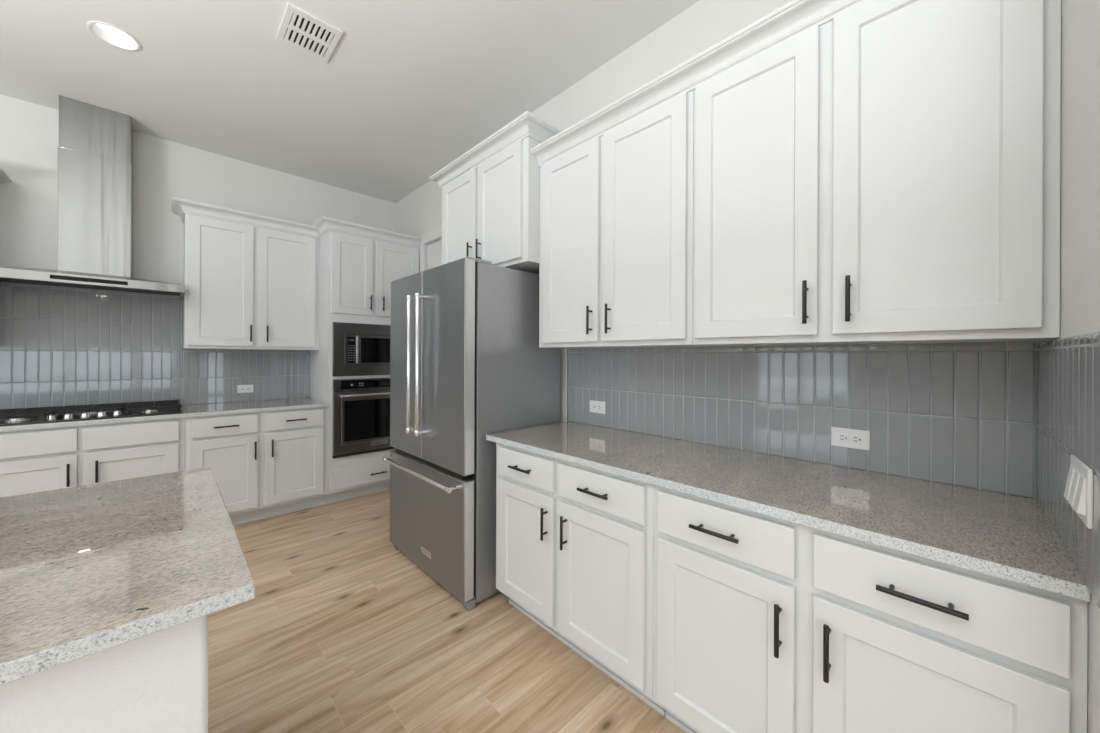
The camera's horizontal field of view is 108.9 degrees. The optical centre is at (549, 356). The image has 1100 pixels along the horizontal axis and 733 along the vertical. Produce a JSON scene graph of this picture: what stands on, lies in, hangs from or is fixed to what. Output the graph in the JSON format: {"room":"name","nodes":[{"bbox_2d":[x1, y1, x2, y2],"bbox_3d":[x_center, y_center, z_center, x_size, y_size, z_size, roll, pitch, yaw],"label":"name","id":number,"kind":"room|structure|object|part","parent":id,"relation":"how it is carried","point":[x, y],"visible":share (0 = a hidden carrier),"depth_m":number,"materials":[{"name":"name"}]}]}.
{"room":"kitchen","nodes":[
{"label":"kitchen","id":0,"kind":"room"},
{"bbox_2d":[0,94,395,402],"bbox_3d":[-4.488,-0.223,1.940,7.696,3.071,0.120,0,0,-44],"label":"wall","id":1,"kind":"structure","parent":0,"point":[163,169],"depth_m":3.15,"materials":[{"name":"paint"}]},
{"bbox_2d":[0,168,11,182],"bbox_3d":[-3.869,-0.631,2.175,0.997,1.129,0.399,0,0,-44],"label":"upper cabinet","id":2,"kind":"object","parent":1,"relation":"attached to","point":[4,178],"visible":1,"depth_m":2.59,"materials":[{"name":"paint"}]},
{"bbox_2d":[0,95,184,298],"bbox_3d":[-3.186,-1.111,2.755,0.912,1.282,0.498,0,0,-44],"label":"range hood","id":3,"kind":"object","parent":1,"relation":"attached to","point":[95,196],"visible":1,"depth_m":2.74,"materials":[{"name":"silver metal"}]},
{"bbox_2d":[0,282,309,408],"bbox_3d":[-3.372,-0.046,2.933,2.770,0.898,0.008,0,0,-44],"label":"tile backsplash","id":4,"kind":"structure","parent":1,"relation":"attached to","point":[60,346],"depth_m":2.99,"materials":[{"name":"tile"}]},
{"bbox_2d":[237,385,252,392],"bbox_3d":[-2.741,0.293,3.536,0.117,0.072,0.007,0,0,-44],"label":"outlet","id":5,"kind":"object","parent":4,"relation":"attached to","point":[240,388],"visible":1,"depth_m":3.53,"materials":[{"name":"white plastic"}]},
{"bbox_2d":[171,196,319,349],"bbox_3d":[-2.595,-0.625,3.410,0.995,1.129,0.399,0,0,-44],"label":"upper cabinet","id":6,"kind":"object","parent":1,"relation":"attached to","point":[251,280],"visible":0.97,"depth_m":3.28,"materials":[{"name":"paint"}]},
{"bbox_3d":[-2.645,-0.589,3.174,0.402,1.007,0.020,0,0,-44],"label":"door","id":7,"kind":"part","parent":6,"relation":"part of","materials":[{"name":"paint"}]},
{"bbox_3d":[-2.593,-1.145,3.410,0.995,0.090,0.399,0,0,-44],"label":"crown molding","id":8,"kind":"part","parent":6,"relation":"part of","materials":[{"name":"paint"}]},
{"bbox_3d":[-2.495,-0.192,3.279,0.012,0.140,0.038,0,0,-44],"label":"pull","id":9,"kind":"part","parent":6,"relation":"part of","materials":[{"name":"black metal"}]},
{"bbox_3d":[-2.414,-0.192,3.358,0.012,0.140,0.038,0,0,-44],"label":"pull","id":10,"kind":"part","parent":6,"relation":"part of","materials":[{"name":"black metal"}]},
{"bbox_3d":[-2.324,-0.587,3.485,0.433,1.007,0.020,0,0,-44],"label":"door","id":11,"kind":"part","parent":6,"relation":"part of","materials":[{"name":"paint"}]},
{"bbox_2d":[0,0,699,202],"bbox_3d":[-1.286,-1.835,-1.355,7.696,0.180,9.297,0,0,-44],"label":"ceiling","id":12,"kind":"structure","parent":0,"point":[407,88],"depth_m":2.40,"materials":[{"name":"paint"}]},
{"bbox_2d":[87,21,140,50],"bbox_3d":[-2.380,-1.770,2.150,0.200,0.052,0.200,0,0,-44],"label":"recessed light","id":13,"kind":"object","parent":12,"relation":"in","point":[112,35],"visible":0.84,"depth_m":2.18,"materials":[{"name":"plastic"}]},
{"bbox_2d":[276,2,342,62],"bbox_3d":[-1.305,-1.739,2.130,0.250,0.012,0.304,0,0,-44],"label":"ceiling vent","id":14,"kind":"object","parent":12,"relation":"in","point":[299,29],"visible":1,"depth_m":2.12,"materials":[{"name":"metal"}]},
{"bbox_2d":[208,489,685,732],"bbox_3d":[-1.300,1.376,-1.355,7.696,0.100,9.297,0,0,-44],"label":"floor","id":15,"kind":"structure","parent":0,"point":[341,631],"depth_m":1.75,"materials":[{"name":"brown wood"}]},
{"bbox_2d":[0,418,184,497],"bbox_3d":[-3.139,0.876,2.689,0.926,0.884,0.685,0,0,-44],"label":"base cabinet","id":16,"kind":"object","parent":15,"relation":"on","point":[35,460],"visible":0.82,"depth_m":2.48,"materials":[{"name":"paint"}]},
{"bbox_3d":[-3.102,0.897,2.316,0.406,0.566,0.020,0,0,-44],"label":"door","id":17,"kind":"part","parent":16,"relation":"part of","materials":[{"name":"paint"}]},
{"bbox_3d":[-3.100,0.522,2.316,0.406,0.139,0.020,0,0,-44],"label":"drawer","id":18,"kind":"part","parent":16,"relation":"part of","materials":[{"name":"paint"}]},
{"bbox_3d":[-2.957,0.729,2.414,0.012,0.140,0.038,0,0,-44],"label":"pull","id":19,"kind":"part","parent":16,"relation":"part of","materials":[{"name":"black metal"}]},
{"bbox_3d":[-2.875,0.729,2.494,0.012,0.140,0.038,0,0,-44],"label":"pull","id":20,"kind":"part","parent":16,"relation":"part of","materials":[{"name":"black metal"}]},
{"bbox_3d":[-2.780,0.523,2.626,0.437,0.139,0.020,0,0,-44],"label":"drawer","id":21,"kind":"part","parent":16,"relation":"part of","materials":[{"name":"paint"}]},
{"bbox_3d":[-2.782,0.898,2.626,0.437,0.566,0.020,0,0,-44],"label":"door","id":22,"kind":"part","parent":16,"relation":"part of","materials":[{"name":"paint"}]},
{"bbox_2d":[0,615,207,732],"bbox_3d":[-1.756,0.882,0.251,2.273,0.884,0.940,0,0,-44],"label":"kitchen island","id":23,"kind":"object","parent":15,"relation":"on","point":[157,682],"visible":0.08,"depth_m":0.64,"materials":[{"name":"paint"}]},
{"bbox_2d":[0,467,254,685],"bbox_3d":[-1.769,0.425,0.253,2.415,0.030,1.040,0,0,-44],"label":"island countertop","id":24,"kind":"structure","parent":23,"relation":"on","point":[85,570],"depth_m":0.77,"materials":[{"name":"stone"}]},
{"bbox_2d":[185,407,327,525],"bbox_3d":[-2.475,0.879,3.333,0.921,0.884,0.685,0,0,-44],"label":"base cabinet","id":25,"kind":"object","parent":15,"relation":"on","point":[266,464],"visible":0.91,"depth_m":3.13,"materials":[{"name":"paint"}]},
{"bbox_3d":[-2.437,0.524,2.959,0.391,0.139,0.020,0,0,-44],"label":"drawer","id":26,"kind":"part","parent":25,"relation":"part of","materials":[{"name":"paint"}]},
{"bbox_3d":[-2.439,0.900,2.959,0.391,0.566,0.020,0,0,-44],"label":"door","id":27,"kind":"part","parent":25,"relation":"part of","materials":[{"name":"paint"}]},
{"bbox_3d":[-2.417,0.524,2.938,0.148,0.012,0.038,0,0,-44],"label":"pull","id":28,"kind":"part","parent":25,"relation":"part of","materials":[{"name":"black metal"}]},
{"bbox_3d":[-2.293,0.732,3.059,0.012,0.140,0.038,0,0,-44],"label":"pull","id":29,"kind":"part","parent":25,"relation":"part of","materials":[{"name":"black metal"}]},
{"bbox_3d":[-2.214,0.732,3.136,0.012,0.140,0.038,0,0,-44],"label":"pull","id":30,"kind":"part","parent":25,"relation":"part of","materials":[{"name":"black metal"}]},
{"bbox_3d":[-2.117,0.526,3.269,0.417,0.139,0.020,0,0,-44],"label":"drawer","id":31,"kind":"part","parent":25,"relation":"part of","materials":[{"name":"paint"}]},
{"bbox_3d":[-2.119,0.901,3.269,0.417,0.566,0.020,0,0,-44],"label":"door","id":32,"kind":"part","parent":25,"relation":"part of","materials":[{"name":"paint"}]},
{"bbox_3d":[-2.097,0.525,3.248,0.148,0.012,0.038,0,0,-44],"label":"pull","id":33,"kind":"part","parent":25,"relation":"part of","materials":[{"name":"black metal"}]},
{"bbox_2d":[310,216,421,503],"bbox_3d":[-1.858,0.062,3.919,0.921,2.522,0.699,0,0,-44],"label":"tall cabinet","id":34,"kind":"object","parent":15,"relation":"on","point":[359,263],"visible":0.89,"depth_m":3.62,"materials":[{"name":"paint"}]},
{"bbox_3d":[-1.794,-0.736,3.577,0.348,0.706,0.020,0,0,-44],"label":"door","id":35,"kind":"part","parent":34,"relation":"part of","materials":[{"name":"paint"}]},
{"bbox_3d":[-1.638,1.094,3.736,0.796,0.176,0.020,0,0,-44],"label":"drawer","id":36,"kind":"part","parent":34,"relation":"part of","materials":[{"name":"paint"}]},
{"bbox_2d":[332,322,390,375],"bbox_3d":[-1.766,-0.062,3.876,0.790,0.479,0.434,0,0,-44],"label":"microwave","id":37,"kind":"object","parent":34,"relation":"in","point":[353,349],"visible":0.8,"depth_m":3.61,"materials":[{"name":"silver metal"}]},
{"bbox_3d":[-1.798,-0.058,3.560,0.073,0.238,0.002,0,0,-44],"label":"control panel","id":38,"kind":"part","parent":37,"relation":"part of","materials":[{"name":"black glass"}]},
{"bbox_3d":[-1.760,-0.060,3.588,0.012,0.243,0.014,0,0,-44],"label":"handle","id":39,"kind":"part","parent":37,"relation":"part of","materials":[{"name":"metal"}]},
{"bbox_3d":[-1.586,-0.060,3.776,0.489,0.280,0.020,0,0,-44],"label":"door","id":40,"kind":"part","parent":37,"relation":"part of","materials":[{"name":"black glass"}]},
{"bbox_2d":[332,378,395,458],"bbox_3d":[-1.779,0.553,3.888,0.786,0.694,0.603,0,0,-44],"label":"wall oven","id":41,"kind":"object","parent":34,"relation":"in","point":[360,407],"visible":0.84,"depth_m":3.60,"materials":[{"name":"silver metal"}]},
{"bbox_3d":[-1.591,0.352,3.694,0.700,0.029,0.064,0,0,-44],"label":"handle","id":42,"kind":"part","parent":41,"relation":"part of","materials":[{"name":"metal"}]},
{"bbox_3d":[-1.620,0.257,3.725,0.666,0.078,0.002,0,0,-44],"label":"control panel","id":43,"kind":"part","parent":41,"relation":"part of","materials":[{"name":"black glass"}]},
{"bbox_3d":[-1.719,-1.151,3.781,0.921,0.094,0.315,0,0,-44],"label":"crown molding","id":44,"kind":"part","parent":34,"relation":"part of","materials":[{"name":"paint"}]},
{"bbox_3d":[-1.585,-0.498,3.740,0.012,0.140,0.038,0,0,-44],"label":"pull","id":45,"kind":"part","parent":34,"relation":"part of","materials":[{"name":"black metal"}]},
{"bbox_3d":[-1.496,-0.734,3.866,0.422,0.706,0.020,0,0,-44],"label":"door","id":46,"kind":"part","parent":34,"relation":"part of","materials":[{"name":"paint"}]},
{"bbox_2d":[382,257,559,610],"bbox_3d":[-0.542,0.406,2.584,0.775,1.846,0.950,0,0,-44],"label":"refrigerator","id":47,"kind":"object","parent":15,"relation":"on","point":[468,364],"visible":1,"depth_m":2.21,"materials":[{"name":"grey metal"}]},
{"bbox_3d":[-0.914,0.052,2.558,0.064,1.130,0.468,0,0,-44],"label":"door","id":48,"kind":"part","parent":47,"relation":"part of","materials":[{"name":"silver metal"}]},
{"bbox_3d":[-0.837,0.049,2.382,0.070,0.830,0.030,0,0,-44],"label":"handle","id":49,"kind":"part","parent":47,"relation":"part of","materials":[{"name":"metal"}]},
{"bbox_3d":[-0.758,0.049,2.301,0.070,0.830,0.030,0,0,-44],"label":"handle","id":50,"kind":"part","parent":47,"relation":"part of","materials":[{"name":"metal"}]},
{"bbox_3d":[-0.750,0.960,2.385,0.064,0.624,0.949,0,0,-44],"label":"freezer drawer","id":51,"kind":"part","parent":47,"relation":"part of","materials":[{"name":"silver metal"}]},
{"bbox_3d":[-0.582,0.054,2.216,0.064,1.130,0.478,0,0,-44],"label":"door","id":52,"kind":"part","parent":47,"relation":"part of","materials":[{"name":"silver metal"}]},
{"bbox_3d":[-0.419,0.961,2.044,0.052,0.612,0.001,0,0,-44],"label":"trim","id":53,"kind":"part","parent":47,"relation":"part of","materials":[{"name":"metal"}]},
{"bbox_3d":[-0.415,0.054,2.044,0.052,1.118,0.001,0,0,-44],"label":"trim","id":54,"kind":"part","parent":47,"relation":"part of","materials":[{"name":"metal"}]},
{"bbox_2d":[496,443,665,715],"bbox_3d":[0.242,0.890,1.924,0.678,0.884,0.931,0,0,-44],"label":"base cabinet","id":55,"kind":"object","parent":15,"relation":"on","point":[574,542],"visible":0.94,"depth_m":1.61,"materials":[{"name":"paint"}]},
{"bbox_3d":[-0.140,0.533,1.860,0.038,0.012,0.148,0,0,-44],"label":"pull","id":56,"kind":"part","parent":55,"relation":"part of","materials":[{"name":"black metal"}]},
{"bbox_3d":[-0.120,0.909,1.880,0.020,0.566,0.398,0,0,-44],"label":"door","id":57,"kind":"part","parent":55,"relation":"part of","materials":[{"name":"paint"}]},
{"bbox_3d":[-0.119,0.534,1.880,0.020,0.139,0.398,0,0,-44],"label":"drawer","id":58,"kind":"part","parent":55,"relation":"part of","materials":[{"name":"paint"}]},
{"bbox_3d":[-0.027,0.741,1.743,0.038,0.140,0.012,0,0,-44],"label":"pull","id":59,"kind":"part","parent":55,"relation":"part of","materials":[{"name":"black metal"}]},
{"bbox_3d":[0.056,0.741,1.657,0.038,0.140,0.012,0,0,-44],"label":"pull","id":60,"kind":"part","parent":55,"relation":"part of","materials":[{"name":"black metal"}]},
{"bbox_3d":[0.171,0.535,1.539,0.038,0.012,0.148,0,0,-44],"label":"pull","id":61,"kind":"part","parent":55,"relation":"part of","materials":[{"name":"black metal"}]},
{"bbox_3d":[0.191,0.911,1.559,0.020,0.566,0.428,0,0,-44],"label":"door","id":62,"kind":"part","parent":55,"relation":"part of","materials":[{"name":"paint"}]},
{"bbox_3d":[0.192,0.535,1.559,0.020,0.139,0.428,0,0,-44],"label":"drawer","id":63,"kind":"part","parent":55,"relation":"part of","materials":[{"name":"paint"}]},
{"bbox_2d":[653,485,1087,732],"bbox_3d":[0.886,0.893,1.260,0.678,0.884,0.918,0,0,-44],"label":"base cabinet","id":64,"kind":"object","parent":15,"relation":"on","point":[762,623],"visible":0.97,"depth_m":0.99,"materials":[{"name":"paint"}]},
{"bbox_3d":[0.501,0.536,1.199,0.038,0.012,0.148,0,0,-44],"label":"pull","id":65,"kind":"part","parent":64,"relation":"part of","materials":[{"name":"black metal"}]},
{"bbox_3d":[0.521,0.912,1.219,0.020,0.566,0.416,0,0,-44],"label":"door","id":66,"kind":"part","parent":64,"relation":"part of","materials":[{"name":"paint"}]},
{"bbox_3d":[0.522,0.537,1.219,0.020,0.139,0.416,0,0,-44],"label":"drawer","id":67,"kind":"part","parent":64,"relation":"part of","materials":[{"name":"paint"}]},
{"bbox_3d":[0.622,0.744,1.073,0.038,0.140,0.012,0,0,-44],"label":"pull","id":68,"kind":"part","parent":64,"relation":"part of","materials":[{"name":"black metal"}]},
{"bbox_2d":[486,421,1090,601],"bbox_3d":[0.555,0.434,1.627,0.644,0.030,1.909,0,0,-44],"label":"countertop","id":69,"kind":"structure","parent":64,"relation":"on","point":[1009,537],"depth_m":1.16,"materials":[{"name":"stone"}]},
{"bbox_3d":[0.700,0.744,0.993,0.038,0.140,0.012,0,0,-44],"label":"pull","id":70,"kind":"part","parent":64,"relation":"part of","materials":[{"name":"black metal"}]},
{"bbox_3d":[0.819,0.537,0.871,0.038,0.012,0.148,0,0,-44],"label":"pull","id":71,"kind":"part","parent":64,"relation":"part of","materials":[{"name":"black metal"}]},
{"bbox_3d":[0.839,0.913,0.891,0.020,0.566,0.410,0,0,-44],"label":"door","id":72,"kind":"part","parent":64,"relation":"part of","materials":[{"name":"paint"}]},
{"bbox_3d":[0.840,0.538,0.891,0.020,0.139,0.410,0,0,-44],"label":"drawer","id":73,"kind":"part","parent":64,"relation":"part of","materials":[{"name":"paint"}]},
{"bbox_3d":[-3.803,0.873,2.046,0.921,0.884,0.685,0,0,-44],"label":"base cabinet","id":74,"kind":"object","parent":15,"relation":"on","visible":0},
{"bbox_2d":[0,397,328,431],"bbox_3d":[-3.159,0.419,2.692,2.796,0.030,0.651,0,0,-44],"label":"countertop","id":75,"kind":"structure","parent":74,"relation":"on","point":[211,409],"depth_m":2.95,"materials":[{"name":"stone"}]},
{"bbox_2d":[0,400,182,424],"bbox_3d":[-3.152,0.377,2.706,0.908,0.052,0.528,0,0,-44],"label":"gas cooktop","id":76,"kind":"object","parent":75,"relation":"in","point":[93,411],"visible":1,"depth_m":2.64,"materials":[{"name":"black metal"}]},
{"bbox_3d":[-3.274,0.387,2.426,0.112,0.016,0.112,0,0,-44],"label":"burner","id":77,"kind":"part","parent":76,"relation":"part of","materials":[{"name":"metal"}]},
{"bbox_3d":[-3.112,0.380,2.451,0.048,0.033,0.048,0,0,-44],"label":"knob","id":78,"kind":"part","parent":76,"relation":"part of","materials":[{"name":"metal"}]},
{"bbox_3d":[-3.062,0.380,2.500,0.048,0.033,0.048,0,0,-44],"label":"knob","id":79,"kind":"part","parent":76,"relation":"part of","materials":[{"name":"metal"}]},
{"bbox_3d":[-3.011,0.380,2.549,0.048,0.033,0.048,0,0,-44],"label":"knob","id":80,"kind":"part","parent":76,"relation":"part of","materials":[{"name":"metal"}]},
{"bbox_3d":[-3.197,0.388,2.752,0.150,0.016,0.150,0,0,-44],"label":"burner","id":81,"kind":"part","parent":76,"relation":"part of","materials":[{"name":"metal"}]},
{"bbox_3d":[-2.961,0.380,2.597,0.048,0.033,0.048,0,0,-44],"label":"knob","id":82,"kind":"part","parent":76,"relation":"part of","materials":[{"name":"metal"}]},
{"bbox_3d":[-2.911,0.380,2.646,0.048,0.033,0.048,0,0,-44],"label":"knob","id":83,"kind":"part","parent":76,"relation":"part of","materials":[{"name":"metal"}]},
{"bbox_3d":[-2.869,0.389,2.819,0.095,0.016,0.095,0,0,-44],"label":"burner","id":84,"kind":"part","parent":76,"relation":"part of","materials":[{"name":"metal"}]},
{"bbox_2d":[396,0,1039,498],"bbox_3d":[1.468,-0.198,1.239,0.120,3.071,9.177,0,0,-44],"label":"wall","id":85,"kind":"structure","parent":0,"point":[705,23],"depth_m":2.22,"materials":[{"name":"paint"}]},
{"bbox_2d":[419,225,441,271],"bbox_3d":[-0.995,0.048,3.676,0.022,2.558,0.983,0,0,-44],"label":"trim","id":86,"kind":"structure","parent":85,"relation":"attached to","point":[436,233],"depth_m":3.92,"materials":[{"name":"paint"}]},
{"bbox_2d":[427,239,441,269],"bbox_3d":[-0.983,0.098,3.689,0.097,2.447,0.779,0,0,-44],"label":"door","id":87,"kind":"structure","parent":85,"relation":"in","point":[434,250],"depth_m":3.87,"materials":[{"name":"paint"}]},
{"bbox_2d":[429,111,561,273],"bbox_3d":[-0.340,-0.930,2.677,0.476,0.784,1.114,0,0,-44],"label":"upper cabinet","id":88,"kind":"object","parent":85,"relation":"attached to","point":[491,192],"visible":0.64,"depth_m":2.38,"materials":[{"name":"paint"}]},
{"bbox_3d":[-0.629,-0.898,2.716,0.020,0.667,0.430,0,0,-44],"label":"door","id":89,"kind":"part","parent":88,"relation":"part of","materials":[{"name":"paint"}]},
{"bbox_3d":[-0.455,-0.671,2.493,0.038,0.140,0.012,0,0,-44],"label":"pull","id":90,"kind":"part","parent":88,"relation":"part of","materials":[{"name":"black metal"}]},
{"bbox_3d":[-0.339,-1.279,2.677,0.476,0.086,1.114,0,0,-44],"label":"crown molding","id":91,"kind":"part","parent":88,"relation":"part of","materials":[{"name":"paint"}]},
{"bbox_3d":[-0.312,-0.897,2.389,0.020,0.667,0.430,0,0,-44],"label":"door","id":92,"kind":"part","parent":88,"relation":"part of","materials":[{"name":"paint"}]},
{"bbox_2d":[567,349,568,420],"bbox_3d":[0.117,0.184,2.536,0.010,0.466,0.006,0,0,-44],"label":"strip","id":93,"kind":"object","parent":85,"relation":"attached to","point":[567,349],"visible":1,"depth_m":2.53,"materials":[{"name":"metal"}]},
{"bbox_2d":[530,61,710,348],"bbox_3d":[0.351,-0.608,2.021,0.395,1.119,0.925,0,0,-44],"label":"upper cabinet","id":94,"kind":"object","parent":85,"relation":"attached to","point":[616,247],"visible":0.94,"depth_m":1.83,"materials":[{"name":"paint"}]},
{"bbox_3d":[0.102,-0.577,2.081,0.020,1.007,0.400,0,0,-44],"label":"door","id":95,"kind":"part","parent":94,"relation":"part of","materials":[{"name":"paint"}]},
{"bbox_3d":[0.193,-0.178,1.943,0.038,0.140,0.012,0,0,-44],"label":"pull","id":96,"kind":"part","parent":94,"relation":"part of","materials":[{"name":"black metal"}]},
{"bbox_3d":[0.273,-0.178,1.861,0.038,0.140,0.012,0,0,-44],"label":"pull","id":97,"kind":"part","parent":94,"relation":"part of","materials":[{"name":"black metal"}]},
{"bbox_3d":[0.237,-1.127,1.909,0.071,0.082,0.925,0,0,-44],"label":"crown molding","id":98,"kind":"part","parent":94,"relation":"part of","materials":[{"name":"paint"}]},
{"bbox_3d":[0.411,-0.576,1.763,0.020,1.007,0.426,0,0,-44],"label":"door","id":99,"kind":"part","parent":94,"relation":"part of","materials":[{"name":"paint"}]},
{"bbox_2d":[568,342,1034,497],"bbox_3d":[0.782,0.187,1.852,0.008,0.466,1.900,0,0,-44],"label":"tile backsplash","id":100,"kind":"structure","parent":85,"relation":"attached to","point":[959,414],"depth_m":1.50,"materials":[{"name":"tile"}]},
{"bbox_2d":[590,400,604,413],"bbox_3d":[0.284,0.304,2.356,0.007,0.072,0.117,0,0,-44],"label":"outlet","id":101,"kind":"object","parent":100,"relation":"attached to","point":[595,406],"visible":1,"depth_m":2.35,"materials":[{"name":"white plastic"}]},
{"bbox_2d":[831,427,869,450],"bbox_3d":[1.131,0.310,1.482,0.007,0.072,0.117,0,0,-44],"label":"outlet","id":102,"kind":"object","parent":100,"relation":"attached to","point":[841,437],"visible":1,"depth_m":1.48,"materials":[{"name":"white plastic"}]},
{"bbox_2d":[838,433,847,441],"bbox_3d":[1.115,0.310,1.495,0.002,0.031,0.033,0,0,-44],"label":"receptacle","id":103,"kind":"object","parent":102,"relation":"attached to","point":[842,437],"depth_m":1.50,"materials":[{"name":"white plastic"}]},
{"bbox_2d":[851,435,861,443],"bbox_3d":[1.143,0.310,1.466,0.002,0.031,0.033,0,0,-44],"label":"receptacle","id":104,"kind":"object","parent":102,"relation":"attached to","point":[855,439],"depth_m":1.47,"materials":[{"name":"white plastic"}]},
{"bbox_2d":[685,0,1060,345],"bbox_3d":[0.994,-0.605,1.359,0.395,1.119,0.919,0,0,-44],"label":"upper cabinet","id":105,"kind":"object","parent":85,"relation":"attached to","point":[866,171],"visible":1,"depth_m":1.17,"materials":[{"name":"paint"}]},
{"bbox_3d":[0.731,-0.575,1.432,0.020,1.007,0.415,0,0,-44],"label":"door","id":106,"kind":"part","parent":105,"relation":"part of","materials":[{"name":"paint"}]},
{"bbox_3d":[0.879,-1.124,1.246,0.071,0.082,0.919,0,0,-44],"label":"crown molding","id":107,"kind":"part","parent":105,"relation":"part of","materials":[{"name":"paint"}]},
{"bbox_3d":[0.834,-0.175,1.283,0.038,0.140,0.012,0,0,-44],"label":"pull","id":108,"kind":"part","parent":105,"relation":"part of","materials":[{"name":"black metal"}]},
{"bbox_3d":[0.912,-0.175,1.202,0.038,0.140,0.012,0,0,-44],"label":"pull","id":109,"kind":"part","parent":105,"relation":"part of","materials":[{"name":"black metal"}]},
{"bbox_3d":[1.050,-0.573,1.104,0.020,1.007,0.419,0,0,-44],"label":"door","id":110,"kind":"part","parent":105,"relation":"part of","materials":[{"name":"paint"}]},
{"bbox_2d":[1040,0,1099,732],"bbox_3d":[1.182,-0.200,0.819,0.876,3.071,0.120,0,0,-44],"label":"wall","id":111,"kind":"structure","parent":0,"point":[1080,19],"depth_m":0.78,"materials":[{"name":"paint"}]},
{"bbox_2d":[1036,332,1099,608],"bbox_3d":[1.158,0.190,0.886,0.797,0.462,0.008,0,0,-44],"label":"tile backsplash","id":112,"kind":"structure","parent":111,"relation":"attached to","point":[1067,369],"depth_m":0.83,"materials":[{"name":"tile"}]},
{"bbox_2d":[1064,455,1092,528],"bbox_3d":[0.992,0.249,0.740,0.152,0.104,0.016,0,0,-44],"label":"light switch","id":113,"kind":"object","parent":112,"relation":"attached to","point":[1078,492],"visible":1,"depth_m":0.71,"materials":[{"name":"white plastic"}]}
]}

